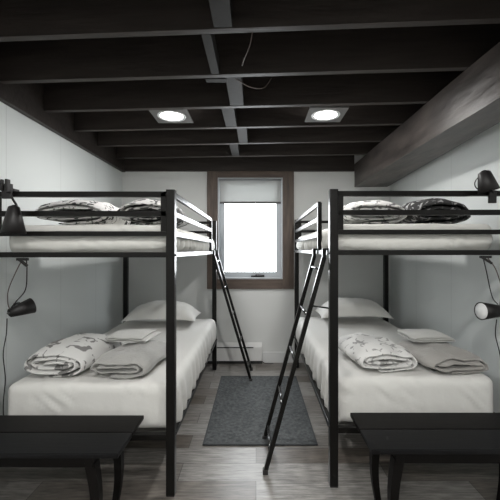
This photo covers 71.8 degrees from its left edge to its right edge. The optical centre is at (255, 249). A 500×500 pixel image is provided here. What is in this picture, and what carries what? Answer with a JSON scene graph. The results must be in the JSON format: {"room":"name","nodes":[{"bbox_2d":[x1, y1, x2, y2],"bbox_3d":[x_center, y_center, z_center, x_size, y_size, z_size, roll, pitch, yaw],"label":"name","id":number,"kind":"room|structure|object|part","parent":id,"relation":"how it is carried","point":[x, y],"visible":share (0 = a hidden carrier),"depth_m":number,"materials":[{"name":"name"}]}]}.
{"room":"dormitory","nodes":[
{"label":"dormitory","id":0,"kind":"room"},
{"bbox_2d":[0,102,121,414],"bbox_3d":[-1.640,0.026,1.085,0.120,2.600,6.210,0,0,0],"label":"wall","id":1,"kind":"structure","parent":0,"point":[71,296],"depth_m":2.61,"materials":[{"name":"white paint"}]},
{"bbox_2d":[3,298,35,414],"bbox_3d":[-1.521,0.746,2.201,0.212,0.880,0.160,0,0,42],"label":"reading lamp","id":2,"kind":"object","parent":1,"relation":"attached to","point":[28,306],"depth_m":2.14,"materials":[{"name":"black metal"}]},
{"bbox_3d":[-1.539,0.801,2.127,0.076,0.770,0.021,0,0,37],"label":"lamp cord","id":3,"kind":"part","parent":2,"relation":"part of","materials":[{"name":"black plastic"}]},
{"bbox_2d":[0,82,124,171],"bbox_3d":[-1.560,-1.095,1.085,0.040,0.357,5.970,0,0,0],"label":"ceiling beam","id":4,"kind":"structure","parent":1,"relation":"attached to","point":[27,99],"depth_m":2.58,"materials":[{"name":"black wood"}]},
{"bbox_2d":[0,363,498,499],"bbox_3d":[0.000,1.356,1.085,3.460,0.060,6.270,0,0,0],"label":"floor","id":5,"kind":"structure","parent":0,"point":[202,472],"depth_m":2.06,"materials":[{"name":"grey wood"}]},
{"bbox_2d":[0,415,143,499],"bbox_3d":[-1.047,1.101,1.657,0.906,0.450,0.350,0,0,0],"label":"bench","id":6,"kind":"object","parent":5,"relation":"on","point":[26,441],"visible":1,"depth_m":1.59,"materials":[{"name":"black wood"}]},
{"bbox_3d":[-0.720,1.131,1.532,0.064,0.390,0.046,0,0,0],"label":"leg","id":7,"kind":"part","parent":6,"relation":"part of","materials":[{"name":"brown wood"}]},
{"bbox_3d":[-0.720,1.131,1.782,0.064,0.390,0.046,0,0,0],"label":"leg","id":8,"kind":"part","parent":6,"relation":"part of","materials":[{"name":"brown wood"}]},
{"bbox_2d":[0,189,252,496],"bbox_3d":[-0.751,0.500,2.850,1.431,1.652,2.000,0,0,0],"label":"bunk bed","id":9,"kind":"object","parent":5,"relation":"on","point":[168,214],"visible":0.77,"depth_m":1.86,"materials":[{"name":"black metal"}]},
{"bbox_2d":[0,179,26,233],"bbox_3d":[-1.289,-0.230,1.813,0.219,0.289,0.114,0,0,42],"label":"reading lamp","id":10,"kind":"object","parent":9,"relation":"attached to","point":[13,222],"visible":1,"depth_m":1.77,"materials":[{"name":"black metal"}]},
{"bbox_3d":[-1.250,-0.156,1.778,0.114,0.142,0.114,0,0,0],"label":"lamp shade","id":11,"kind":"part","parent":10,"relation":"part of","materials":[{"name":"black metal"}]},
{"bbox_3d":[-1.277,-0.266,1.822,0.095,0.100,0.032,0,0,41],"label":"lamp arm","id":12,"kind":"part","parent":10,"relation":"part of","materials":[{"name":"black metal"}]},
{"bbox_2d":[7,263,20,307],"bbox_3d":[-1.396,0.198,1.986,0.301,0.312,0.029,0,0,42],"label":"lamp cord","id":13,"kind":"object","parent":9,"relation":"hanging from","point":[20,263],"visible":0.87,"depth_m":1.99,"materials":[{"name":"black plastic"}]},
{"bbox_2d":[11,261,27,307],"bbox_3d":[-1.367,0.199,1.998,0.300,0.310,0.023,0,0,41],"label":"lamp cord","id":14,"kind":"object","parent":9,"relation":"hanging from","point":[26,261],"visible":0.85,"depth_m":1.95,"materials":[{"name":"black plastic"}]},
{"bbox_2d":[16,258,28,266],"bbox_3d":[-1.268,0.067,1.873,0.064,0.047,0.025,0,0,0],"label":"clip","id":15,"kind":"object","parent":9,"relation":"attached to","point":[21,260],"visible":1,"depth_m":1.87,"materials":[{"name":"black metal"}]},
{"bbox_3d":[-0.952,0.026,1.873,0.936,0.028,0.030,0,0,0],"label":"foot rail","id":16,"kind":"part","parent":9,"relation":"part of","materials":[{"name":"black metal"}]},
{"bbox_3d":[-0.952,-0.088,1.873,0.936,0.026,0.030,0,0,0],"label":"foot rail","id":17,"kind":"part","parent":9,"relation":"part of","materials":[{"name":"black metal"}]},
{"bbox_3d":[-0.952,-0.197,1.873,0.936,0.029,0.030,0,0,0],"label":"foot rail","id":18,"kind":"part","parent":9,"relation":"part of","materials":[{"name":"black metal"}]},
{"bbox_3d":[-0.952,-0.301,1.873,0.936,0.029,0.030,0,0,0],"label":"foot rail","id":19,"kind":"part","parent":9,"relation":"part of","materials":[{"name":"black metal"}]},
{"bbox_2d":[8,319,215,427],"bbox_3d":[-0.914,0.881,2.854,0.979,0.275,1.896,0,0,0],"label":"mattress","id":20,"kind":"object","parent":9,"relation":"on","point":[87,392],"visible":0.6,"depth_m":1.93,"materials":[{"name":"white fabric"}]},
{"bbox_2d":[24,333,121,377],"bbox_3d":[-1.147,0.651,2.226,0.350,0.188,0.506,0,0,8],"label":"duvet","id":21,"kind":"object","parent":20,"relation":"on","point":[72,355],"visible":0.93,"depth_m":2.04,"materials":[{"name":"white fabric"}]},
{"bbox_2d":[90,340,165,378],"bbox_3d":[-0.765,0.673,2.204,0.341,0.145,0.481,0,0,8],"label":"folded blanket","id":22,"kind":"object","parent":20,"relation":"on","point":[129,360],"visible":0.93,"depth_m":2.02,"materials":[{"name":"grey fabric"}]},
{"bbox_2d":[105,329,160,342],"bbox_3d":[-0.832,0.580,2.357,0.286,0.039,0.269,0,0,7],"label":"folded towel","id":23,"kind":"object","parent":22,"relation":"on","point":[123,335],"visible":1,"depth_m":2.29,"materials":[{"name":"grey fabric"}]},
{"bbox_2d":[121,300,200,321],"bbox_3d":[-0.935,0.595,3.490,0.714,0.166,0.481,0,0,0],"label":"pillow","id":24,"kind":"object","parent":20,"relation":"on","point":[156,309],"visible":0.9,"depth_m":3.31,"materials":[{"name":"white fabric"}]},
{"bbox_2d":[9,224,214,251],"bbox_3d":[-0.916,-0.058,2.842,0.939,0.177,1.917,0,0,0],"label":"mattress","id":25,"kind":"object","parent":9,"relation":"on","point":[16,243],"visible":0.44,"depth_m":1.91,"materials":[{"name":"white fabric"}]},
{"bbox_2d":[35,200,130,224],"bbox_3d":[-1.124,-0.240,2.300,0.449,0.183,0.531,0,0,0],"label":"duvet","id":26,"kind":"object","parent":25,"relation":"on","point":[64,205],"visible":0.65,"depth_m":2.08,"materials":[{"name":"fabric"}]},
{"bbox_2d":[118,199,187,227],"bbox_3d":[-0.674,-0.244,2.331,0.358,0.191,0.527,0,0,0],"label":"duvet","id":27,"kind":"object","parent":25,"relation":"on","point":[142,204],"visible":0.41,"depth_m":2.10,"materials":[{"name":"white fabric"}]},
{"bbox_3d":[-1.444,0.497,3.826,0.047,1.646,0.047,0,0,0],"label":"post","id":28,"kind":"part","parent":9,"relation":"part of","materials":[{"name":"black metal"}]},
{"bbox_3d":[-0.952,1.012,1.873,0.936,0.032,0.030,0,0,0],"label":"rail","id":29,"kind":"part","parent":9,"relation":"part of","materials":[{"name":"black metal"}]},
{"bbox_3d":[-0.952,-0.301,3.826,0.936,0.029,0.030,0,0,0],"label":"head rail","id":30,"kind":"part","parent":9,"relation":"part of","materials":[{"name":"black metal"}]},
{"bbox_3d":[-0.461,0.497,1.873,0.047,1.646,0.047,0,0,0],"label":"post","id":31,"kind":"part","parent":9,"relation":"part of","materials":[{"name":"black metal"}]},
{"bbox_3d":[-0.452,-0.088,2.668,0.022,0.026,1.543,0,0,0],"label":"guard rail","id":32,"kind":"part","parent":9,"relation":"part of","materials":[{"name":"black"}]},
{"bbox_3d":[-0.452,-0.197,2.668,0.022,0.029,1.543,0,0,0],"label":"guard rail","id":33,"kind":"part","parent":9,"relation":"part of","materials":[{"name":"black"}]},
{"bbox_3d":[-0.452,-0.301,2.668,0.022,0.029,1.543,0,0,0],"label":"guard rail","id":34,"kind":"part","parent":9,"relation":"part of","materials":[{"name":"black"}]},
{"bbox_3d":[-0.455,0.026,2.850,0.028,0.028,1.906,0,0,0],"label":"rail","id":35,"kind":"part","parent":9,"relation":"part of","materials":[{"name":"black"}]},
{"bbox_3d":[-0.455,1.012,2.850,0.028,0.032,1.906,0,0,0],"label":"rail","id":36,"kind":"part","parent":9,"relation":"part of","materials":[{"name":"black"}]},
{"bbox_3d":[-0.952,-0.197,3.826,0.936,0.029,0.030,0,0,0],"label":"head rail","id":37,"kind":"part","parent":9,"relation":"part of","materials":[{"name":"black"}]},
{"bbox_3d":[-0.461,0.497,3.826,0.047,1.646,0.047,0,0,0],"label":"post","id":38,"kind":"part","parent":9,"relation":"part of","materials":[{"name":"black metal"}]},
{"bbox_2d":[203,376,317,445],"bbox_3d":[0.028,1.319,2.967,0.780,0.012,1.266,0,0,0],"label":"rug","id":39,"kind":"object","parent":5,"relation":"on","point":[241,406],"visible":1,"depth_m":2.76,"materials":[{"name":"carpet"}]},
{"bbox_2d":[262,189,499,487],"bbox_3d":[0.762,0.493,2.917,1.424,1.667,2.000,0,0,1],"label":"bunk bed","id":40,"kind":"object","parent":5,"relation":"on","point":[336,212],"visible":0.76,"depth_m":1.93,"materials":[{"name":"black metal"}]},
{"bbox_3d":[0.459,0.490,3.897,0.047,1.661,0.047,0,0,1],"label":"post","id":41,"kind":"part","parent":40,"relation":"part of","materials":[{"name":"black metal"}]},
{"bbox_3d":[0.441,-0.101,3.113,0.022,0.026,1.523,0,0,1],"label":"guard rail","id":42,"kind":"part","parent":40,"relation":"part of","materials":[{"name":"black"}]},
{"bbox_3d":[0.441,-0.210,3.113,0.022,0.029,1.523,0,0,1],"label":"guard rail","id":43,"kind":"part","parent":40,"relation":"part of","materials":[{"name":"black"}]},
{"bbox_3d":[0.441,-0.316,3.113,0.022,0.029,1.523,0,0,1],"label":"guard rail","id":44,"kind":"part","parent":40,"relation":"part of","materials":[{"name":"black"}]},
{"bbox_3d":[0.961,-0.210,3.891,0.956,0.029,0.030,0,0,1],"label":"head rail","id":45,"kind":"part","parent":40,"relation":"part of","materials":[{"name":"black"}]},
{"bbox_3d":[0.442,0.014,2.921,0.028,0.028,1.906,0,0,1],"label":"rail","id":46,"kind":"part","parent":40,"relation":"part of","materials":[{"name":"black"}]},
{"bbox_3d":[0.442,1.009,2.921,0.028,0.032,1.906,0,0,1],"label":"rail","id":47,"kind":"part","parent":40,"relation":"part of","materials":[{"name":"black"}]},
{"bbox_3d":[0.436,0.490,1.945,0.047,1.661,0.047,0,0,1],"label":"post","id":48,"kind":"part","parent":40,"relation":"part of","materials":[{"name":"black metal"}]},
{"bbox_3d":[0.937,1.009,1.938,0.956,0.032,0.030,0,0,1],"label":"rail","id":49,"kind":"part","parent":40,"relation":"part of","materials":[{"name":"black"}]},
{"bbox_3d":[1.462,0.490,3.885,0.047,1.661,0.047,0,0,1],"label":"post","id":50,"kind":"part","parent":40,"relation":"part of","materials":[{"name":"black metal"}]},
{"bbox_2d":[296,317,492,422],"bbox_3d":[0.906,0.875,2.913,0.954,0.281,1.886,0,0,0],"label":"mattress","id":51,"kind":"object","parent":40,"relation":"on","point":[419,389],"visible":0.57,"depth_m":1.99,"materials":[{"name":"white fabric"}]},
{"bbox_2d":[315,298,392,318],"bbox_3d":[0.990,0.580,3.560,0.714,0.171,0.481,0,0,0],"label":"pillow","id":52,"kind":"object","parent":51,"relation":"on","point":[346,306],"visible":0.88,"depth_m":3.38,"materials":[{"name":"white fabric"}]},
{"bbox_2d":[338,333,416,371],"bbox_3d":[0.762,0.657,2.287,0.362,0.157,0.497,0,0,-8],"label":"duvet","id":53,"kind":"object","parent":51,"relation":"on","point":[377,352],"visible":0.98,"depth_m":2.10,"materials":[{"name":"white fabric"}]},
{"bbox_2d":[397,340,488,373],"bbox_3d":[1.173,0.670,2.244,0.366,0.132,0.471,0,0,-5],"label":"folded blanket","id":54,"kind":"object","parent":51,"relation":"on","point":[446,357],"visible":0.86,"depth_m":2.08,"materials":[{"name":"grey fabric"}]},
{"bbox_2d":[397,329,454,341],"bbox_3d":[1.163,0.582,2.378,0.291,0.046,0.254,0,0,0],"label":"folded towel","id":55,"kind":"object","parent":54,"relation":"on","point":[415,335],"visible":1,"depth_m":2.29,"materials":[{"name":"grey fabric"}]},
{"bbox_2d":[296,223,492,249],"bbox_3d":[0.904,-0.068,2.899,0.936,0.174,1.915,0,0,0],"label":"mattress","id":56,"kind":"object","parent":40,"relation":"on","point":[440,241],"visible":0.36,"depth_m":1.97,"materials":[{"name":"white fabric"}]},
{"bbox_2d":[343,200,406,223],"bbox_3d":[0.753,-0.248,2.400,0.409,0.182,0.530,0,0,0],"label":"duvet","id":57,"kind":"object","parent":56,"relation":"on","point":[370,204],"visible":0.52,"depth_m":2.17,"materials":[{"name":"white fabric"}]},
{"bbox_2d":[395,198,470,223],"bbox_3d":[1.170,-0.253,2.370,0.364,0.190,0.483,0,0,0],"label":"duvet","id":58,"kind":"object","parent":56,"relation":"on","point":[431,203],"visible":0.52,"depth_m":2.17,"materials":[{"name":"fabric"}]},
{"bbox_3d":[0.937,0.014,1.938,0.956,0.028,0.030,0,0,1],"label":"foot rail","id":59,"kind":"part","parent":40,"relation":"part of","materials":[{"name":"black metal"}]},
{"bbox_3d":[0.937,-0.101,1.938,0.956,0.026,0.030,0,0,1],"label":"foot rail","id":60,"kind":"part","parent":40,"relation":"part of","materials":[{"name":"black metal"}]},
{"bbox_3d":[0.937,-0.210,1.938,0.956,0.029,0.030,0,0,1],"label":"foot rail","id":61,"kind":"part","parent":40,"relation":"part of","materials":[{"name":"black metal"}]},
{"bbox_3d":[0.937,-0.316,1.938,0.956,0.029,0.030,0,0,1],"label":"foot rail","id":62,"kind":"part","parent":40,"relation":"part of","materials":[{"name":"black metal"}]},
{"bbox_2d":[479,256,492,263],"bbox_3d":[1.292,0.056,1.935,0.064,0.048,0.025,0,0,0],"label":"clip","id":63,"kind":"object","parent":40,"relation":"attached to","point":[481,257],"visible":1,"depth_m":1.93,"materials":[{"name":"black metal"}]},
{"bbox_2d":[483,260,497,304],"bbox_3d":[1.394,0.190,2.041,0.292,0.299,0.016,0,0,-42],"label":"lamp cord","id":64,"kind":"object","parent":63,"relation":"hanging from","point":[483,260],"visible":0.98,"depth_m":2.00,"materials":[{"name":"black plastic"}]},
{"bbox_2d":[478,170,499,202],"bbox_3d":[1.266,-0.346,1.889,0.118,0.174,0.152,0,0,0],"label":"reading lamp","id":65,"kind":"object","parent":40,"relation":"attached to","point":[487,182],"visible":1,"depth_m":1.84,"materials":[{"name":"black metal"}]},
{"bbox_2d":[350,413,499,499],"bbox_3d":[0.964,1.101,1.687,0.913,0.450,0.350,0,0,0],"label":"bench","id":66,"kind":"object","parent":5,"relation":"on","point":[408,437],"visible":1,"depth_m":1.63,"materials":[{"name":"black wood"}]},
{"bbox_3d":[0.633,1.131,1.812,0.064,0.390,0.046,0,0,0],"label":"leg","id":67,"kind":"part","parent":66,"relation":"part of","materials":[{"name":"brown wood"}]},
{"bbox_3d":[0.633,1.131,1.562,0.064,0.390,0.046,0,0,0],"label":"leg","id":68,"kind":"part","parent":66,"relation":"part of","materials":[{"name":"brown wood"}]},
{"bbox_3d":[1.294,1.131,1.812,0.064,0.390,0.046,0,0,0],"label":"leg","id":69,"kind":"part","parent":66,"relation":"part of","materials":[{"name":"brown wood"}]},
{"bbox_2d":[122,155,389,351],"bbox_3d":[0.000,0.026,4.130,3.160,2.600,0.120,0,0,0],"label":"wall","id":70,"kind":"structure","parent":0,"point":[266,316],"depth_m":4.07,"materials":[{"name":"white paint"}]},
{"bbox_2d":[207,342,261,363],"bbox_3d":[-0.590,1.208,4.037,1.320,0.237,0.066,0,0,0],"label":"baseboard heater","id":71,"kind":"object","parent":70,"relation":"attached to","point":[227,352],"visible":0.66,"depth_m":4.01,"materials":[{"name":"white metal"}]},
{"bbox_2d":[124,155,353,171],"bbox_3d":[-0.195,-1.099,4.050,2.690,0.350,0.040,0,0,0],"label":"ceiling beam","id":72,"kind":"structure","parent":70,"relation":"attached to","point":[332,163],"depth_m":4.03,"materials":[{"name":"black wood"}]},
{"bbox_2d":[207,171,293,288],"bbox_3d":[-0.065,-0.233,4.116,1.020,1.382,0.148,0,0,0],"label":"window","id":73,"kind":"structure","parent":70,"relation":"in","point":[283,278],"depth_m":4.04,"materials":[{"name":"brown wood"}]},
{"bbox_3d":[-0.068,-0.258,4.135,0.739,1.159,0.040,0,0,0],"label":"sash","id":74,"kind":"part","parent":73,"relation":"part of","materials":[{"name":"grey plastic"}]},
{"bbox_2d":[220,180,280,203],"bbox_3d":[-0.068,-0.690,4.087,0.723,0.289,0.038,0,0,0],"label":"roller shade","id":75,"kind":"object","parent":73,"relation":"attached to","point":[231,191],"visible":1,"depth_m":4.07,"materials":[{"name":"white fabric"}]},
{"bbox_2d":[262,352,302,362],"bbox_3d":[0.820,1.264,4.063,1.489,0.125,0.014,0,0,0],"label":"baseboard","id":76,"kind":"structure","parent":70,"relation":"attached to","point":[267,357],"depth_m":4.06,"materials":[{"name":"white paint"}]},
{"bbox_2d":[354,42,499,186],"bbox_3d":[1.354,-0.876,1.085,0.387,0.270,5.970,0,0,0],"label":"ceiling beam","id":77,"kind":"structure","parent":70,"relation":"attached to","point":[468,106],"depth_m":2.28,"materials":[{"name":"wood"}]},
{"bbox_2d":[390,123,499,412],"bbox_3d":[1.640,0.026,1.085,0.120,2.600,6.210,0,0,0],"label":"wall","id":78,"kind":"structure","parent":0,"point":[440,293],"depth_m":2.72,"materials":[{"name":"white paint"}]},
{"bbox_2d":[474,302,499,354],"bbox_3d":[1.482,0.754,2.137,0.197,0.863,0.111,0,0,0],"label":"reading lamp","id":79,"kind":"object","parent":78,"relation":"attached to","point":[483,311],"depth_m":2.12,"materials":[{"name":"black metal"}]},
{"bbox_3d":[1.527,0.809,2.145,0.077,0.754,0.016,0,0,0],"label":"lamp cord","id":80,"kind":"part","parent":79,"relation":"part of","materials":[{"name":"black plastic"}]},
{"bbox_3d":[0.000,-1.304,1.085,3.460,0.060,6.270,0,0,0],"label":"ceiling","id":81,"kind":"structure","parent":0,"visible":0},
{"bbox_2d":[116,142,379,158],"bbox_3d":[0.021,-1.143,3.719,3.126,0.263,0.038,0,0,3],"label":"joist","id":82,"kind":"object","parent":81,"relation":"attached to","point":[345,148],"visible":0.27,"depth_m":3.71,"materials":[{"name":"black wood"}]},
{"bbox_2d":[230,144,239,155],"bbox_3d":[-0.217,-1.057,3.510,0.080,0.088,0.401,0,0,0],"label":"blocking","id":83,"kind":"object","parent":82,"relation":"attached to","point":[235,150],"depth_m":3.51,"materials":[{"name":"grey wood"}]},
{"bbox_2d":[97,125,399,146],"bbox_3d":[0.021,-1.143,3.274,3.126,0.263,0.038,0,0,3],"label":"joist","id":84,"kind":"object","parent":81,"relation":"attached to","point":[338,134],"visible":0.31,"depth_m":3.27,"materials":[{"name":"black wood"}]},
{"bbox_2d":[237,128,247,142],"bbox_3d":[-0.120,-1.057,3.067,0.084,0.088,0.386,0,0,0],"label":"blocking","id":85,"kind":"object","parent":84,"relation":"attached to","point":[242,133],"depth_m":3.05,"materials":[{"name":"grey wood"}]},
{"bbox_2d":[74,104,424,131],"bbox_3d":[0.021,-1.143,2.844,3.126,0.263,0.038,0,0,3],"label":"joist","id":86,"kind":"object","parent":81,"relation":"attached to","point":[395,114],"visible":0.31,"depth_m":2.83,"materials":[{"name":"black wood"}]},
{"bbox_2d":[222,108,236,126],"bbox_3d":[-0.203,-1.057,2.652,0.090,0.088,0.366,0,0,0],"label":"blocking","id":87,"kind":"object","parent":86,"relation":"attached to","point":[229,114],"depth_m":2.66,"materials":[{"name":"grey wood"}]},
{"bbox_2d":[0,23,499,83],"bbox_3d":[0.021,-1.143,1.994,3.126,0.263,0.038,0,0,3],"label":"joist","id":88,"kind":"object","parent":81,"relation":"attached to","point":[446,47],"visible":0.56,"depth_m":1.98,"materials":[{"name":"black wood"}]},
{"bbox_2d":[201,34,218,73],"bbox_3d":[-0.235,-1.057,1.804,0.046,0.088,0.366,0,0,0],"label":"blocking","id":89,"kind":"object","parent":88,"relation":"attached to","point":[209,41],"depth_m":1.79,"materials":[{"name":"grey wood"}]},
{"bbox_2d":[205,78,227,82],"bbox_3d":[-0.235,-1.026,2.062,0.130,0.030,0.045,0,0,0],"label":"scrap","id":90,"kind":"object","parent":88,"relation":"attached to","point":[208,80],"visible":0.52,"depth_m":2.06,"materials":[{"name":"grey wood"}]},
{"bbox_2d":[236,78,271,88],"bbox_3d":[-0.027,-1.064,2.138,0.356,0.122,0.017,0,0,-44],"label":"cable","id":91,"kind":"object","parent":88,"relation":"attached to","point":[271,78],"visible":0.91,"depth_m":2.16,"materials":[{"name":"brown plastic"}]},
{"bbox_2d":[0,0,499,41],"bbox_3d":[0.021,-1.143,1.584,3.126,0.263,0.038,0,0,3],"label":"joist","id":92,"kind":"object","parent":81,"relation":"attached to","point":[20,20],"visible":1,"depth_m":1.58,"materials":[{"name":"black wood"}]},
{"bbox_2d":[209,0,231,26],"bbox_3d":[-0.150,-1.057,1.391,0.085,0.088,0.361,0,0,0],"label":"blocking","id":93,"kind":"object","parent":92,"relation":"attached to","point":[221,10],"depth_m":1.48,"materials":[{"name":"grey wood"}]},
{"bbox_2d":[242,33,252,65],"bbox_3d":[-0.052,-1.023,1.764,0.024,0.104,0.338,0,0,-9],"label":"cable","id":94,"kind":"object","parent":92,"relation":"attached to","point":[252,33],"visible":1,"depth_m":1.69,"materials":[{"name":"brown plastic"}]},
{"bbox_2d":[44,71,463,112],"bbox_3d":[0.021,-1.143,2.434,3.126,0.263,0.038,0,0,3],"label":"joist","id":95,"kind":"object","parent":81,"relation":"attached to","point":[402,87],"visible":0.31,"depth_m":2.42,"materials":[{"name":"black wood"}]},
{"bbox_2d":[149,109,192,122],"bbox_3d":[-0.640,-1.028,2.620,0.280,0.033,0.280,0,0,0],"label":"ceiling light","id":96,"kind":"object","parent":95,"relation":"attached to","point":[161,116],"visible":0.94,"depth_m":2.62,"materials":[{"name":"grey"}]},
{"bbox_2d":[160,112,182,119],"bbox_3d":[-0.640,-1.022,2.620,0.176,0.012,0.176,0,0,0],"label":"diffuser","id":97,"kind":"object","parent":96,"relation":"attached to","point":[163,115],"depth_m":2.62,"materials":[{"name":"white plastic"}]},
{"bbox_2d":[226,77,243,105],"bbox_3d":[-0.133,-1.057,2.223,0.095,0.088,0.396,0,0,0],"label":"blocking","id":98,"kind":"object","parent":95,"relation":"attached to","point":[235,89],"depth_m":2.21,"materials":[{"name":"grey wood"}]},
{"bbox_2d":[304,106,348,121],"bbox_3d":[0.525,-1.028,2.600,0.280,0.033,0.280,0,0,0],"label":"ceiling light","id":99,"kind":"object","parent":95,"relation":"attached to","point":[315,113],"visible":0.99,"depth_m":2.57,"materials":[{"name":"grey"}]},
{"bbox_2d":[314,111,336,118],"bbox_3d":[0.525,-1.022,2.600,0.176,0.012,0.176,0,0,0],"label":"diffuser","id":100,"kind":"object","parent":99,"relation":"attached to","point":[317,114],"depth_m":2.60,"materials":[{"name":"white plastic"}]}
]}

